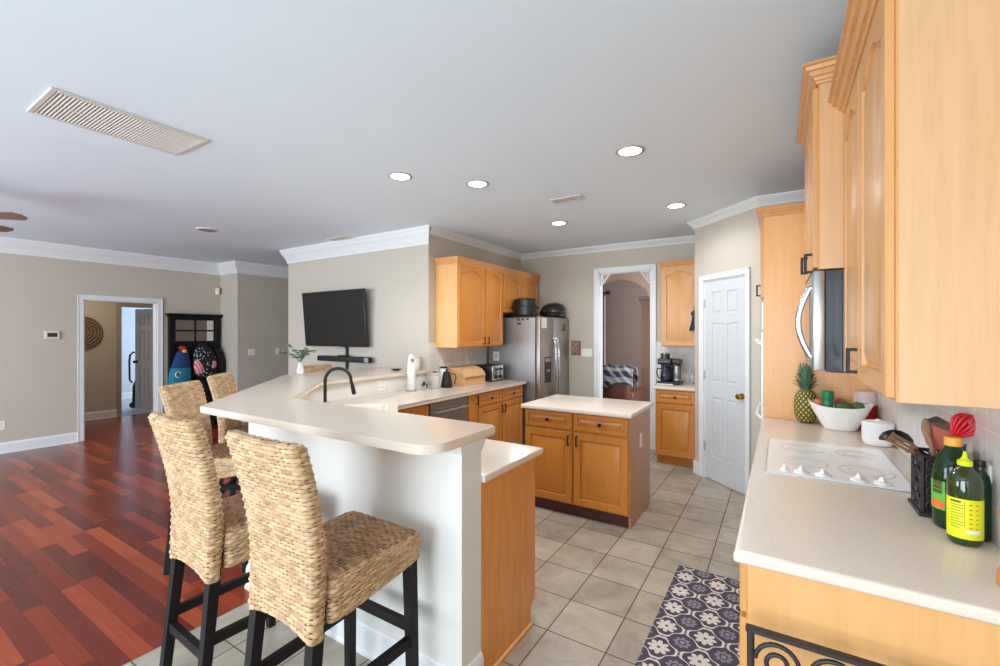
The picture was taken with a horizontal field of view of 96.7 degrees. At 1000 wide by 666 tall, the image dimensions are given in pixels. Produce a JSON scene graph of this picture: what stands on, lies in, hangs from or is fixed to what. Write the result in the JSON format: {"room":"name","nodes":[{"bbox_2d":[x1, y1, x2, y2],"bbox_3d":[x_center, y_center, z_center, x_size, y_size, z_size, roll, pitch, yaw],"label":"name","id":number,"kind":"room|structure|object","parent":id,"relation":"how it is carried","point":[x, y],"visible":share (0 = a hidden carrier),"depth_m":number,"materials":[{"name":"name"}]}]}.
{"room":"kitchen","nodes":[
{"label":"kitchen","id":0,"kind":"room"},
{"bbox_2d":[0,253,219,442],"bbox_3d":[-6.784,0.161,5.028,0.120,2.745,6.980,0,0,32],"label":"wall","id":1,"kind":"structure","parent":0,"point":[38,375],"depth_m":6.03,"materials":[{"name":"paint"}]},
{"bbox_2d":[0,432,77,453],"bbox_3d":[-7.234,1.462,4.183,0.020,0.142,4.870,0,0,32],"label":"baseboard","id":2,"kind":"structure","parent":1,"relation":"attached to","point":[54,440],"depth_m":5.91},
{"bbox_2d":[77,294,162,441],"bbox_3d":[-5.713,0.493,6.706,0.144,2.080,1.020,0,0,32],"label":"door frame","id":3,"kind":"structure","parent":1,"relation":"attached to","point":[157,303],"depth_m":6.56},
{"bbox_2d":[0,236,287,278],"bbox_3d":[-5.640,-1.115,6.122,0.650,0.195,9.850,0,0,32],"label":"crown molding","id":4,"kind":"structure","parent":1,"relation":"attached to","point":[8,245],"depth_m":6.72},
{"bbox_2d":[85,301,143,412],"bbox_3d":[-7.232,0.161,7.863,0.120,2.745,4.400,0,0,32],"label":"wall","id":5,"kind":"structure","parent":0,"point":[101,358],"depth_m":7.95,"materials":[{"name":"paint"}]},
{"bbox_2d":[85,316,102,347],"bbox_3d":[-7.235,-0.012,7.699,0.034,0.564,0.564,0,0,32],"label":"wall decor","id":6,"kind":"object","parent":5,"relation":"attached to","point":[93,329],"visible":0.3,"depth_m":7.80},
{"bbox_2d":[85,409,116,420],"bbox_3d":[-7.642,1.462,7.081,0.020,0.142,2.440,0,0,32],"label":"baseboard","id":7,"kind":"structure","parent":5,"relation":"attached to","point":[105,414],"depth_m":7.92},
{"bbox_2d":[117,302,152,416],"bbox_3d":[-6.838,0.488,8.466,0.144,2.090,0.760,0,0,32],"label":"door frame","id":8,"kind":"structure","parent":5,"relation":"attached to","point":[119,305],"depth_m":8.15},
{"bbox_2d":[133,309,152,409],"bbox_3d":[-6.991,0.523,8.777,0.630,2.000,0.101,0,0,16],"label":"door","id":9,"kind":"structure","parent":5,"relation":"in","point":[143,361],"depth_m":8.82,"materials":[{"name":"white wood"}]},
{"bbox_2d":[0,412,248,665],"bbox_3d":[-4.246,1.583,5.333,7.730,0.100,9.900,0,0,32],"label":"floor","id":10,"kind":"structure","parent":0,"point":[84,524],"depth_m":3.10,"materials":[{"name":"wood"}]},
{"bbox_2d":[165,313,222,421],"bbox_3d":[-4.977,0.608,7.380,0.418,1.850,0.845,0,0,32],"label":"hall tree","id":11,"kind":"object","parent":10,"relation":"on","point":[187,330],"visible":0.46,"depth_m":7.43,"materials":[{"name":"black wood"}]},
{"bbox_2d":[168,346,190,384],"bbox_3d":[-5.157,0.543,7.170,0.206,0.660,0.320,0,0,32],"label":"drawstring bag","id":12,"kind":"object","parent":11,"relation":"hanging from","point":[180,370],"visible":0.92,"depth_m":7.12,"materials":[{"name":"fabric"}]},
{"bbox_2d":[176,320,193,329],"bbox_3d":[-5.208,-0.133,7.347,0.005,0.159,0.274,0,0,32],"label":"mirror","id":13,"kind":"object","parent":11,"relation":"on","point":[180,324],"depth_m":7.35,"materials":[{"name":"white mirror"}]},
{"bbox_2d":[176,331,193,340],"bbox_3d":[-5.208,0.054,7.347,0.005,0.158,0.274,0,0,32],"label":"mirror","id":14,"kind":"object","parent":11,"relation":"attached to","point":[180,335],"depth_m":7.35,"materials":[{"name":"white mirror"}]},
{"bbox_2d":[192,343,216,395],"bbox_3d":[-4.945,0.617,7.451,0.218,0.897,0.361,0,0,32],"label":"backpack","id":15,"kind":"object","parent":11,"relation":"hanging from","point":[204,363],"visible":0.96,"depth_m":7.38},
{"bbox_2d":[196,320,213,329],"bbox_3d":[-5.047,-0.133,7.602,0.005,0.159,0.274,0,0,32],"label":"mirror","id":16,"kind":"object","parent":11,"relation":"on","point":[200,324],"depth_m":7.60,"materials":[{"name":"white mirror"}]},
{"bbox_2d":[196,332,213,340],"bbox_3d":[-5.047,0.054,7.602,0.005,0.158,0.274,0,0,32],"label":"mirror","id":17,"kind":"object","parent":11,"relation":"attached to","point":[200,336],"depth_m":7.60,"materials":[{"name":"white mirror"}]},
{"bbox_2d":[212,344,225,373],"bbox_3d":[-4.862,0.470,7.715,0.146,0.565,0.242,0,0,32],"label":"shoulder bag","id":18,"kind":"object","parent":11,"relation":"hanging from","point":[220,358],"visible":0.69,"depth_m":7.67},
{"bbox_2d":[158,380,248,574],"bbox_3d":[-1.909,0.936,3.025,0.584,1.196,0.430,0,0,-6],"label":"bar stool","id":19,"kind":"object","parent":10,"relation":"on","point":[184,400],"visible":0.32,"depth_m":2.92,"materials":[{"name":"wicker"}]},
{"bbox_2d":[207,372,248,496],"bbox_3d":[-2.064,0.936,3.711,0.584,1.196,0.430,0,0,-13],"label":"bar stool","id":20,"kind":"object","parent":10,"relation":"on","point":[221,385],"visible":0.26,"depth_m":3.55,"materials":[{"name":"wicker"}]},
{"bbox_2d":[299,364,331,372],"bbox_3d":[-1.924,0.951,5.016,0.584,1.166,0.430,0,0,32],"label":"bar stool","id":21,"kind":"object","parent":10,"relation":"on","point":[320,367],"visible":0.05,"depth_m":5.11,"materials":[{"name":"wicker"}]},
{"bbox_2d":[122,307,152,392],"bbox_3d":[-7.889,0.161,9.400,2.630,2.745,4.500,0,0,32],"label":"wall","id":22,"kind":"structure","parent":0,"point":[128,313],"depth_m":10.39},
{"bbox_2d":[122,398,152,415],"bbox_3d":[-7.860,1.583,9.381,2.700,0.100,4.500,0,0,32],"label":"floor","id":23,"kind":"structure","parent":0,"point":[126,410],"depth_m":8.79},
{"bbox_2d":[128,351,134,407],"bbox_3d":[-7.424,0.951,9.059,0.122,1.155,0.215,0,0,32],"label":"stroller","id":24,"kind":"object","parent":23,"relation":"on","point":[132,404],"visible":0.46,"depth_m":9.01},
{"bbox_2d":[220,273,244,391],"bbox_3d":[-4.665,0.161,7.750,0.565,2.745,0.117,0,0,32],"label":"wall","id":25,"kind":"structure","parent":0,"point":[232,286],"depth_m":7.63,"materials":[{"name":"paint"}]},
{"bbox_2d":[245,274,287,388],"bbox_3d":[-3.630,0.161,8.981,0.125,2.745,3.070,0,0,32],"label":"wall","id":26,"kind":"structure","parent":0,"point":[266,298],"depth_m":7.96,"materials":[{"name":"paint"}]},
{"bbox_2d":[249,373,480,665],"bbox_3d":[-1.076,0.997,3.442,1.216,1.072,3.581,0,0,-14],"label":"wall","id":27,"kind":"structure","parent":0,"point":[438,496],"depth_m":1.94,"materials":[{"name":"paint"}]},
{"bbox_2d":[200,367,494,454],"bbox_3d":[-1.205,0.442,3.533,1.519,0.038,4.054,0,0,-15],"label":"countertop","id":28,"kind":"structure","parent":27,"relation":"on","point":[277,402],"depth_m":2.23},
{"bbox_2d":[279,343,316,364],"bbox_3d":[-2.050,0.260,4.537,0.349,0.324,0.307,0,0,-21],"label":"plant","id":29,"kind":"object","parent":28,"relation":"on","point":[303,353],"visible":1,"depth_m":4.50,"materials":[{"name":"plant"}]},
{"bbox_2d":[244,563,483,665],"bbox_3d":[-1.138,1.462,3.387,1.182,0.142,3.624,0,0,-17],"label":"baseboard","id":30,"kind":"structure","parent":27,"relation":"attached to","point":[371,642],"depth_m":2.08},
{"bbox_2d":[443,438,485,457],"bbox_3d":[-0.160,0.486,1.908,0.116,0.050,0.182,0,0,32],"label":"trim","id":31,"kind":"structure","parent":27,"relation":"attached to","point":[463,451],"depth_m":1.85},
{"bbox_2d":[288,234,520,384],"bbox_3d":[-1.363,0.161,6.777,2.710,2.745,2.264,0,0,32],"label":"wall","id":32,"kind":"structure","parent":0,"point":[399,284],"depth_m":5.51,"materials":[{"name":"paint"}]},
{"bbox_2d":[302,288,368,347],"bbox_3d":[-2.168,-0.178,5.856,1.240,0.748,0.151,0,0,32],"label":"television","id":33,"kind":"object","parent":32,"relation":"attached to","point":[338,318],"visible":1,"depth_m":5.77,"materials":[{"name":"black plastic"}]},
{"bbox_2d":[317,355,371,362],"bbox_3d":[-2.029,0.331,5.767,1.000,0.085,0.083,0,0,32],"label":"soundbar","id":34,"kind":"object","parent":32,"relation":"attached to","point":[340,358],"visible":1,"depth_m":5.71,"materials":[{"name":"grey plastic"}]},
{"bbox_2d":[280,225,428,263],"bbox_3d":[-1.130,-1.115,7.147,2.880,0.195,3.309,0,0,32],"label":"crown molding","id":35,"kind":"structure","parent":32,"relation":"attached to","point":[415,236],"depth_m":5.63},
{"bbox_2d":[429,343,485,372],"bbox_3d":[-0.501,0.365,5.595,0.008,0.505,1.165,0,0,32],"label":"backsplash","id":36,"kind":"structure","parent":32,"relation":"attached to","point":[453,357],"depth_m":5.49,"materials":[{"name":"tile"}]},
{"bbox_2d":[433,256,504,347],"bbox_3d":[-0.352,-0.349,5.489,0.370,1.032,1.005,0,0,32],"label":"upper cabinet","id":37,"kind":"object","parent":32,"relation":"attached to","point":[468,292],"visible":1,"depth_m":5.20,"materials":[{"name":"brown wood"}]},
{"bbox_2d":[503,267,539,314],"bbox_3d":[0.194,-0.566,6.356,0.370,0.598,1.040,0,0,32],"label":"upper cabinet","id":38,"kind":"object","parent":32,"relation":"attached to","point":[516,283],"visible":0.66,"depth_m":6.14,"materials":[{"name":"brown wood"}]},
{"bbox_2d":[0,0,847,266],"bbox_3d":[-3.512,-1.272,5.964,13.700,0.120,12.050,0,0,32],"label":"ceiling","id":39,"kind":"structure","parent":0,"point":[304,109],"depth_m":2.44,"materials":[{"name":"paint"}]},
{"bbox_2d":[0,212,27,231],"bbox_3d":[-4.419,-1.024,3.492,0.891,0.373,0.891,0,0,37],"label":"ceiling fan","id":40,"kind":"object","parent":39,"relation":"hanging from","point":[3,215],"visible":1,"depth_m":3.58,"materials":[{"name":"wood"}]},
{"bbox_2d":[26,87,207,155],"bbox_3d":[-2.198,-1.206,2.599,0.430,0.012,0.715,0,0,32],"label":"ceiling vent","id":41,"kind":"object","parent":39,"relation":"in","point":[54,103],"visible":1,"depth_m":2.54,"materials":[{"name":"metal"}]},
{"bbox_2d":[387,172,411,180],"bbox_3d":[-0.773,-1.208,3.435,0.190,0.008,0.190,0,0,32],"label":"recessed light","id":42,"kind":"object","parent":39,"relation":"in","point":[398,176],"visible":1,"depth_m":3.42,"materials":[{"name":"white"}]},
{"bbox_2d":[466,180,488,187],"bbox_3d":[-0.183,-1.208,3.607,0.190,0.008,0.190,0,0,32],"label":"recessed light","id":43,"kind":"object","parent":39,"relation":"in","point":[472,183],"visible":1,"depth_m":3.59,"materials":[{"name":"white"}]},
{"bbox_2d":[549,194,585,203],"bbox_3d":[0.609,-1.206,4.013,0.303,0.012,0.140,0,0,32],"label":"ceiling vent","id":44,"kind":"object","parent":39,"relation":"in","point":[572,198],"visible":1,"depth_m":4.00,"materials":[{"name":"metal"}]},
{"bbox_2d":[615,145,644,156],"bbox_3d":[0.865,-1.208,2.957,0.190,0.008,0.190,0,0,32],"label":"recessed light","id":45,"kind":"object","parent":39,"relation":"in","point":[629,150],"visible":1,"depth_m":2.94,"materials":[{"name":"white"}]},
{"bbox_2d":[121,449,744,665],"bbox_3d":[-0.321,1.583,2.164,4.050,0.100,8.720,0,0,32],"label":"floor","id":46,"kind":"structure","parent":0,"point":[601,588],"depth_m":2.81,"materials":[{"name":"tile"}]},
{"bbox_2d":[148,411,320,665],"bbox_3d":[-1.187,0.936,2.011,0.430,1.196,0.584,0,0,34],"label":"bar stool","id":47,"kind":"object","parent":46,"relation":"on","point":[209,533],"visible":0.76,"depth_m":1.80,"materials":[{"name":"wicker"}]},
{"bbox_2d":[225,429,420,665],"bbox_3d":[-0.643,0.936,1.662,0.430,1.196,0.584,0,0,32],"label":"bar stool","id":48,"kind":"object","parent":46,"relation":"on","point":[308,573],"visible":1,"depth_m":1.50,"materials":[{"name":"wicker"}]},
{"bbox_2d":[398,404,427,415],"bbox_3d":[-1.020,1.095,4.149,0.632,0.876,0.435,0,0,32],"label":"base cabinet","id":49,"kind":"object","parent":46,"relation":"on","point":[422,409],"visible":0.08,"depth_m":4.05,"materials":[{"name":"brown wood"}]},
{"bbox_2d":[428,396,468,420],"bbox_3d":[-0.729,1.097,4.589,0.635,0.872,0.600,0,0,32],"label":"dishwasher","id":50,"kind":"object","parent":46,"relation":"on","point":[456,408],"visible":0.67,"depth_m":4.45,"materials":[{"name":"silver metal"}]},
{"bbox_2d":[467,394,478,422],"bbox_3d":[-0.528,1.095,4.930,0.632,0.876,0.180,0,0,32],"label":"base cabinet","id":51,"kind":"object","parent":46,"relation":"on","point":[472,399],"visible":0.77,"depth_m":4.77,"materials":[{"name":"brown wood"}]},
{"bbox_2d":[477,385,522,444],"bbox_3d":[-0.211,1.095,5.433,0.632,0.876,1.000,0,0,32],"label":"base cabinet","id":52,"kind":"object","parent":46,"relation":"on","point":[500,408],"visible":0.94,"depth_m":5.30,"materials":[{"name":"brown wood"}]},
{"bbox_2d":[327,380,542,482],"bbox_3d":[-0.154,0.638,4.017,2.372,0.038,3.427,0,0,32],"label":"countertop","id":53,"kind":"structure","parent":52,"relation":"on","point":[497,457],"depth_m":3.96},
{"bbox_2d":[323,367,355,402],"bbox_3d":[-1.243,0.440,3.414,0.256,0.358,0.122,0,0,-13],"label":"faucet","id":54,"kind":"object","parent":53,"relation":"on","point":[328,372],"visible":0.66,"depth_m":3.43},
{"bbox_2d":[343,403,388,410],"bbox_3d":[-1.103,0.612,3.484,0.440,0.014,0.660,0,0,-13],"label":"sink","id":55,"kind":"object","parent":53,"relation":"in","point":[380,406],"visible":0.17,"depth_m":3.75,"materials":[{"name":"white ceramic"}]},
{"bbox_2d":[406,354,415,390],"bbox_3d":[-0.951,0.420,4.758,0.110,0.395,0.110,0,0,32],"label":"canister","id":56,"kind":"object","parent":53,"relation":"on","point":[411,361],"visible":1,"depth_m":4.72,"materials":[{"name":"white plastic"}]},
{"bbox_2d":[429,371,439,388],"bbox_3d":[-0.728,0.520,4.961,0.124,0.195,0.124,0,0,32],"label":"storage jar","id":57,"kind":"object","parent":53,"relation":"on","point":[434,378],"visible":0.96,"depth_m":4.91,"materials":[{"name":"white ceramic"}]},
{"bbox_2d":[441,369,456,387],"bbox_3d":[-0.596,0.513,5.076,0.143,0.210,0.158,0,0,32],"label":"kettle","id":58,"kind":"object","parent":53,"relation":"on","point":[446,382],"visible":1,"depth_m":5.03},
{"bbox_2d":[447,365,484,385],"bbox_3d":[-0.410,0.516,5.432,0.287,0.204,0.444,0,0,32],"label":"bread box","id":59,"kind":"object","parent":53,"relation":"on","point":[466,375],"visible":0.94,"depth_m":5.30,"materials":[{"name":"brown wood"}]},
{"bbox_2d":[476,364,502,381],"bbox_3d":[-0.133,0.514,5.793,0.312,0.209,0.262,0,0,32],"label":"toaster","id":60,"kind":"object","parent":53,"relation":"on","point":[493,372],"visible":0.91,"depth_m":5.67,"materials":[{"name":"silver metal"}]},
{"bbox_2d":[481,458,534,665],"bbox_3d":[-0.392,1.098,2.449,1.087,0.882,0.523,0,0,32],"label":"base cabinet","id":61,"kind":"object","parent":46,"relation":"on","point":[508,499],"visible":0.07,"depth_m":2.13,"materials":[{"name":"brown wood"}]},
{"bbox_2d":[489,315,568,444],"bbox_3d":[0.453,0.639,6.256,0.859,1.728,0.930,0,0,32],"label":"refrigerator","id":62,"kind":"object","parent":46,"relation":"on","point":[538,356],"visible":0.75,"depth_m":5.86,"materials":[{"name":"metal"}]},
{"bbox_2d":[512,315,532,317],"bbox_3d":[0.356,-0.215,5.951,0.300,0.024,0.290,0,0,32],"label":"baking tray","id":63,"kind":"object","parent":62,"relation":"on","point":[530,315],"visible":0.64,"depth_m":5.83,"materials":[{"name":"black metal"}]},
{"bbox_2d":[511,298,539,315],"bbox_3d":[0.330,-0.347,5.938,0.408,0.239,0.262,0,0,32],"label":"stock pot","id":64,"kind":"object","parent":63,"relation":"on","point":[522,306],"visible":0.97,"depth_m":5.82,"materials":[{"name":"black metal"}]},
{"bbox_2d":[539,303,565,317],"bbox_3d":[0.704,-0.333,6.298,0.381,0.212,0.574,0,0,32],"label":"pan","id":65,"kind":"object","parent":62,"relation":"on","point":[551,309],"visible":0.94,"depth_m":6.25,"materials":[{"name":"black metal"}]},
{"bbox_2d":[525,408,649,528],"bbox_3d":[0.772,1.095,3.944,0.927,0.876,0.672,0,0,32],"label":"kitchen island","id":66,"kind":"object","parent":46,"relation":"on","point":[594,467],"visible":0.9,"depth_m":3.66,"materials":[{"name":"brown wood"}]},
{"bbox_2d":[521,394,653,418],"bbox_3d":[0.783,0.638,3.943,0.963,0.038,0.718,0,0,32],"label":"island countertop","id":67,"kind":"structure","parent":66,"relation":"on","point":[618,408],"depth_m":3.80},
{"bbox_2d":[655,389,694,466],"bbox_3d":[2.165,1.095,5.349,0.443,0.876,0.650,0,0,32],"label":"base cabinet","id":68,"kind":"object","parent":46,"relation":"on","point":[674,409],"visible":0.91,"depth_m":5.11,"materials":[{"name":"brown wood"}]},
{"bbox_2d":[653,382,694,391],"bbox_3d":[2.162,0.638,5.362,0.468,0.038,0.658,0,0,32],"label":"countertop","id":69,"kind":"structure","parent":68,"relation":"on","point":[685,386],"depth_m":5.14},
{"bbox_2d":[656,353,682,384],"bbox_3d":[2.057,0.428,5.393,0.274,0.379,0.240,0,0,32],"label":"coffee maker","id":70,"kind":"object","parent":69,"relation":"on","point":[670,374],"visible":1,"depth_m":5.33,"materials":[{"name":"black plastic"}]},
{"bbox_2d":[635,565,740,665],"bbox_3d":[0.861,1.528,1.998,0.455,0.010,1.900,0,0,32],"label":"runner mat","id":71,"kind":"object","parent":46,"relation":"on","point":[697,621],"visible":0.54,"depth_m":2.31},
{"bbox_2d":[756,201,874,421],"bbox_3d":[2.406,0.306,3.457,0.692,2.453,0.885,0,0,32],"label":"tall cabinet","id":72,"kind":"object","parent":46,"relation":"on","point":[782,227],"visible":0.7,"depth_m":3.21,"materials":[{"name":"brown wood"}]},
{"bbox_2d":[755,303,762,420],"bbox_3d":[2.132,0.438,3.632,0.062,1.350,0.720,0,0,32],"label":"wall oven","id":73,"kind":"object","parent":72,"relation":"in","point":[760,404],"visible":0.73,"depth_m":3.33,"materials":[{"name":"white metal"}]},
{"bbox_2d":[745,623,886,665],"bbox_3d":[0.880,1.156,1.053,0.618,0.748,0.024,0,0,32],"label":"rack","id":74,"kind":"object","parent":46,"relation":"on","point":[752,652],"visible":1,"depth_m":1.14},
{"bbox_2d":[740,563,999,665],"bbox_3d":[1.567,1.095,2.121,0.652,0.876,2.340,0,0,32],"label":"base cabinet","id":75,"kind":"object","parent":46,"relation":"on","point":[888,632],"visible":0.17,"depth_m":1.15,"materials":[{"name":"brown wood"}]},
{"bbox_2d":[734,417,999,625],"bbox_3d":[1.577,0.638,2.100,0.655,0.038,2.376,0,0,32],"label":"countertop","id":76,"kind":"structure","parent":75,"relation":"on","point":[863,539],"depth_m":1.33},
{"bbox_2d":[794,363,819,422],"bbox_3d":[2.119,0.412,3.080,0.156,0.411,0.158,0,0,32],"label":"pineapple","id":77,"kind":"object","parent":76,"relation":"on","point":[804,413],"visible":0.94,"depth_m":3.05,"materials":[{"name":"green plant"}]},
{"bbox_2d":[765,438,910,492],"bbox_3d":[1.593,0.602,2.156,0.510,0.034,0.742,0,0,32],"label":"cooktop","id":78,"kind":"object","parent":76,"relation":"in","point":[867,467],"visible":1,"depth_m":2.07,"materials":[{"name":"glass"}]},
{"bbox_2d":[807,399,873,430],"bbox_3d":[2.189,0.529,2.864,0.344,0.177,0.224,0,0,32],"label":"fruit bowl","id":79,"kind":"object","parent":76,"relation":"on","point":[833,418],"visible":0.89,"depth_m":2.80,"materials":[{"name":"white ceramic"}]},
{"bbox_2d":[821,390,833,407],"bbox_3d":[2.129,0.456,2.890,0.066,0.164,0.066,0,0,32],"label":"plastic jar","id":80,"kind":"object","parent":79,"relation":"in","point":[827,396],"visible":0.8,"depth_m":2.87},
{"bbox_2d":[861,419,895,446],"bbox_3d":[2.094,0.547,2.463,0.146,0.142,0.146,0,0,32],"label":"crock","id":81,"kind":"object","parent":76,"relation":"on","point":[871,430],"visible":0.95,"depth_m":2.42,"materials":[{"name":"white ceramic"}]},
{"bbox_2d":[907,447,936,517],"bbox_3d":[1.513,0.516,1.535,0.132,0.204,0.160,0,0,32],"label":"utensil holder","id":82,"kind":"object","parent":76,"relation":"on","point":[921,464],"visible":0.35,"depth_m":1.51,"materials":[{"name":"black metal"}]},
{"bbox_2d":[878,430,925,453],"bbox_3d":[1.515,0.409,1.685,0.103,0.069,0.177,0,0,24],"label":"ladle","id":83,"kind":"object","parent":82,"relation":"on","point":[884,435],"visible":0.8,"depth_m":1.70,"materials":[{"name":"black plastic"}]},
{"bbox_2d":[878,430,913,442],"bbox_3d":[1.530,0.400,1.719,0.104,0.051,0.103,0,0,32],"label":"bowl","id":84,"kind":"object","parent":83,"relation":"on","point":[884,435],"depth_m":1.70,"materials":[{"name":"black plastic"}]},
{"bbox_2d":[886,432,920,453],"bbox_3d":[1.465,0.405,1.605,0.054,0.080,0.108,0,0,-44],"label":"slotted turner","id":85,"kind":"object","parent":82,"relation":"in","point":[913,446],"visible":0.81,"depth_m":1.61,"materials":[{"name":"brown wood"}]},
{"bbox_2d":[921,418,936,455],"bbox_3d":[1.514,0.374,1.563,0.029,0.137,0.081,0,0,15],"label":"wooden spoon","id":86,"kind":"object","parent":82,"relation":"in","point":[926,428],"visible":0.96,"depth_m":1.57,"materials":[{"name":"brown wood"}]},
{"bbox_2d":[925,423,949,453],"bbox_3d":[1.529,0.375,1.560,0.041,0.118,0.088,0,0,-27],"label":"spatula","id":87,"kind":"object","parent":82,"relation":"in","point":[938,434],"visible":0.4,"depth_m":1.56,"materials":[{"name":"red plastic"}]},
{"bbox_2d":[928,416,949,430],"bbox_3d":[1.550,0.370,1.561,0.042,0.138,0.109,0,0,12],"label":"wooden spoon","id":88,"kind":"object","parent":82,"relation":"in","point":[936,421],"visible":0.46,"depth_m":1.56,"materials":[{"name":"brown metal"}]},
{"bbox_2d":[949,413,975,437],"bbox_3d":[1.539,0.352,1.471,0.077,0.174,0.084,0,0,-30],"label":"whisk","id":89,"kind":"object","parent":82,"relation":"on","point":[959,426],"visible":0.72,"depth_m":1.46,"materials":[{"name":"red plastic"}]},
{"bbox_2d":[931,436,968,528],"bbox_3d":[1.441,0.474,1.415,0.101,0.288,0.095,0,0,18],"label":"bottle","id":90,"kind":"object","parent":76,"relation":"on","point":[946,458],"visible":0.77,"depth_m":1.41,"materials":[{"name":"green glass"}]},
{"bbox_2d":[946,451,983,546],"bbox_3d":[1.372,0.483,1.312,0.082,0.269,0.074,0,0,1],"label":"oil bottle","id":91,"kind":"object","parent":76,"relation":"on","point":[964,485],"visible":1,"depth_m":1.29,"materials":[{"name":"green glass"}]},
{"bbox_2d":[974,459,991,541],"bbox_3d":[1.442,0.499,1.335,0.049,0.237,0.049,0,0,32],"label":"bottle","id":92,"kind":"object","parent":76,"relation":"on","point":[980,465],"visible":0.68,"depth_m":1.31,"materials":[{"name":"green glass"}]},
{"bbox_2d":[521,242,694,396],"bbox_3d":[1.501,0.161,6.240,2.710,2.745,0.120,0,0,32],"label":"wall","id":93,"kind":"structure","parent":0,"point":[566,280],"depth_m":6.36,"materials":[{"name":"paint"}]},
{"bbox_2d":[571,341,580,354],"bbox_3d":[1.096,0.213,6.413,0.140,0.200,0.018,0,0,32],"label":"picture","id":94,"kind":"object","parent":93,"relation":"attached to","point":[575,345],"visible":1,"depth_m":6.41},
{"bbox_2d":[594,264,655,449],"bbox_3d":[1.715,0.313,6.091,0.850,2.440,0.144,0,0,32],"label":"door frame","id":95,"kind":"structure","parent":93,"relation":"attached to","point":[598,290],"depth_m":6.08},
{"bbox_2d":[656,342,694,381],"bbox_3d":[2.291,0.365,5.666,0.578,0.505,0.010,0,0,32],"label":"backsplash","id":96,"kind":"structure","parent":93,"relation":"attached to","point":[687,354],"depth_m":5.64,"materials":[{"name":"tile"}]},
{"bbox_2d":[657,259,694,346],"bbox_3d":[2.231,-0.354,5.492,0.492,1.042,0.357,0,0,32],"label":"upper cabinet","id":97,"kind":"object","parent":93,"relation":"attached to","point":[678,276],"visible":0.63,"depth_m":5.37,"materials":[{"name":"brown wood"}]},
{"bbox_2d":[603,281,648,386],"bbox_3d":[2.804,0.161,7.239,4.170,2.745,2.960,0,0,32],"label":"wall","id":98,"kind":"structure","parent":0,"point":[623,306],"depth_m":9.04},
{"bbox_3d":[2.059,-0.827,9.252,0.515,0.088,0.143,0,0,32],"label":"curtain rod","id":99,"kind":"object","parent":98,"relation":"attached to","visible":0},
{"bbox_2d":[603,297,605,365],"bbox_3d":[1.997,0.378,9.241,0.400,2.250,0.072,0,0,32],"label":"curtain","id":100,"kind":"object","parent":99,"relation":"hanging from","point":[604,298],"visible":0.1,"depth_m":9.14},
{"bbox_2d":[603,272,649,297],"bbox_3d":[2.857,0.161,7.212,4.050,2.745,0.250,0,0,32],"label":"wall","id":101,"kind":"structure","parent":0,"point":[638,278],"depth_m":7.46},
{"bbox_2d":[638,296,649,401],"bbox_3d":[2.579,0.453,7.689,0.310,2.160,0.260,0,0,32],"label":"pilaster","id":102,"kind":"object","parent":101,"relation":"attached to","point":[644,300],"visible":0.36,"depth_m":7.62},
{"bbox_2d":[695,207,759,468],"bbox_3d":[2.284,0.161,4.444,0.100,2.745,0.905,0,0,-13],"label":"wall","id":103,"kind":"structure","parent":0,"point":[733,242],"depth_m":4.26,"materials":[{"name":"paint"}]},
{"bbox_2d":[429,189,804,259],"bbox_3d":[1.425,-1.175,4.950,3.955,0.075,2.144,0,0,32],"label":"crown molding","id":104,"kind":"structure","parent":103,"relation":"attached to","point":[799,195],"depth_m":5.56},
{"bbox_2d":[704,276,744,494],"bbox_3d":[2.224,0.488,4.441,0.101,2.065,0.594,0,0,-13],"label":"door","id":105,"kind":"structure","parent":103,"relation":"in","point":[724,301],"depth_m":4.41,"materials":[{"name":"white wood"}]},
{"bbox_2d":[699,267,750,496],"bbox_3d":[2.281,0.463,4.448,0.144,2.140,0.700,0,0,-13],"label":"door frame","id":106,"kind":"structure","parent":103,"relation":"attached to","point":[746,272],"depth_m":4.28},
{"bbox_2d":[760,201,803,425],"bbox_3d":[2.656,0.161,3.847,0.695,2.745,0.098,0,0,32],"label":"wall","id":107,"kind":"structure","parent":0,"point":[761,300],"depth_m":3.99,"materials":[{"name":"paint"}]},
{"bbox_3d":[1.008,0.160,0.470,0.115,2.745,7.570,0,0,32],"label":"wall","id":108,"kind":"structure","parent":0,"visible":0},
{"bbox_2d":[796,55,844,283],"bbox_3d":[1.686,-0.687,2.092,0.464,0.856,0.883,0,0,32],"label":"upper cabinet","id":109,"kind":"object","parent":108,"relation":"attached to","point":[820,124],"visible":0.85,"depth_m":1.85,"materials":[{"name":"brown wood"}]},
{"bbox_2d":[795,269,845,372],"bbox_3d":[1.675,-0.049,2.098,0.486,0.429,0.755,0,0,32],"label":"microwave","id":110,"kind":"object","parent":109,"relation":"attached to","point":[822,297],"visible":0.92,"depth_m":1.86,"materials":[{"name":"silver glass"}]},
{"bbox_2d":[828,0,999,408],"bbox_3d":[1.286,-0.399,1.374,0.376,1.132,0.875,0,0,32],"label":"upper cabinet","id":111,"kind":"object","parent":108,"relation":"attached to","point":[915,84],"visible":1,"depth_m":1.04,"materials":[{"name":"brown wood"}]},
{"bbox_2d":[875,390,999,547],"bbox_3d":[1.737,0.175,1.746,0.012,0.885,2.806,0,0,32],"label":"backsplash","id":112,"kind":"structure","parent":108,"relation":"attached to","point":[984,445],"depth_m":1.46,"materials":[{"name":"tile"}]},
{"bbox_3d":[2.849,1.583,7.199,4.050,0.100,3.180,0,0,32],"label":"floor","id":113,"kind":"structure","parent":0,"visible":0},
{"bbox_2d":[603,382,643,400],"bbox_3d":[1.704,1.006,7.200,1.070,0.890,0.840,0,0,32],"label":"sofa","id":114,"kind":"object","parent":113,"relation":"on","point":[618,390],"visible":0.23,"depth_m":6.70,"materials":[{"name":"leather"}]},
{"bbox_2d":[603,364,637,389],"bbox_3d":[1.601,0.678,6.888,0.970,0.412,0.337,0,0,32],"label":"throw blanket","id":115,"kind":"object","parent":114,"relation":"on","point":[626,374],"visible":0.49,"depth_m":6.66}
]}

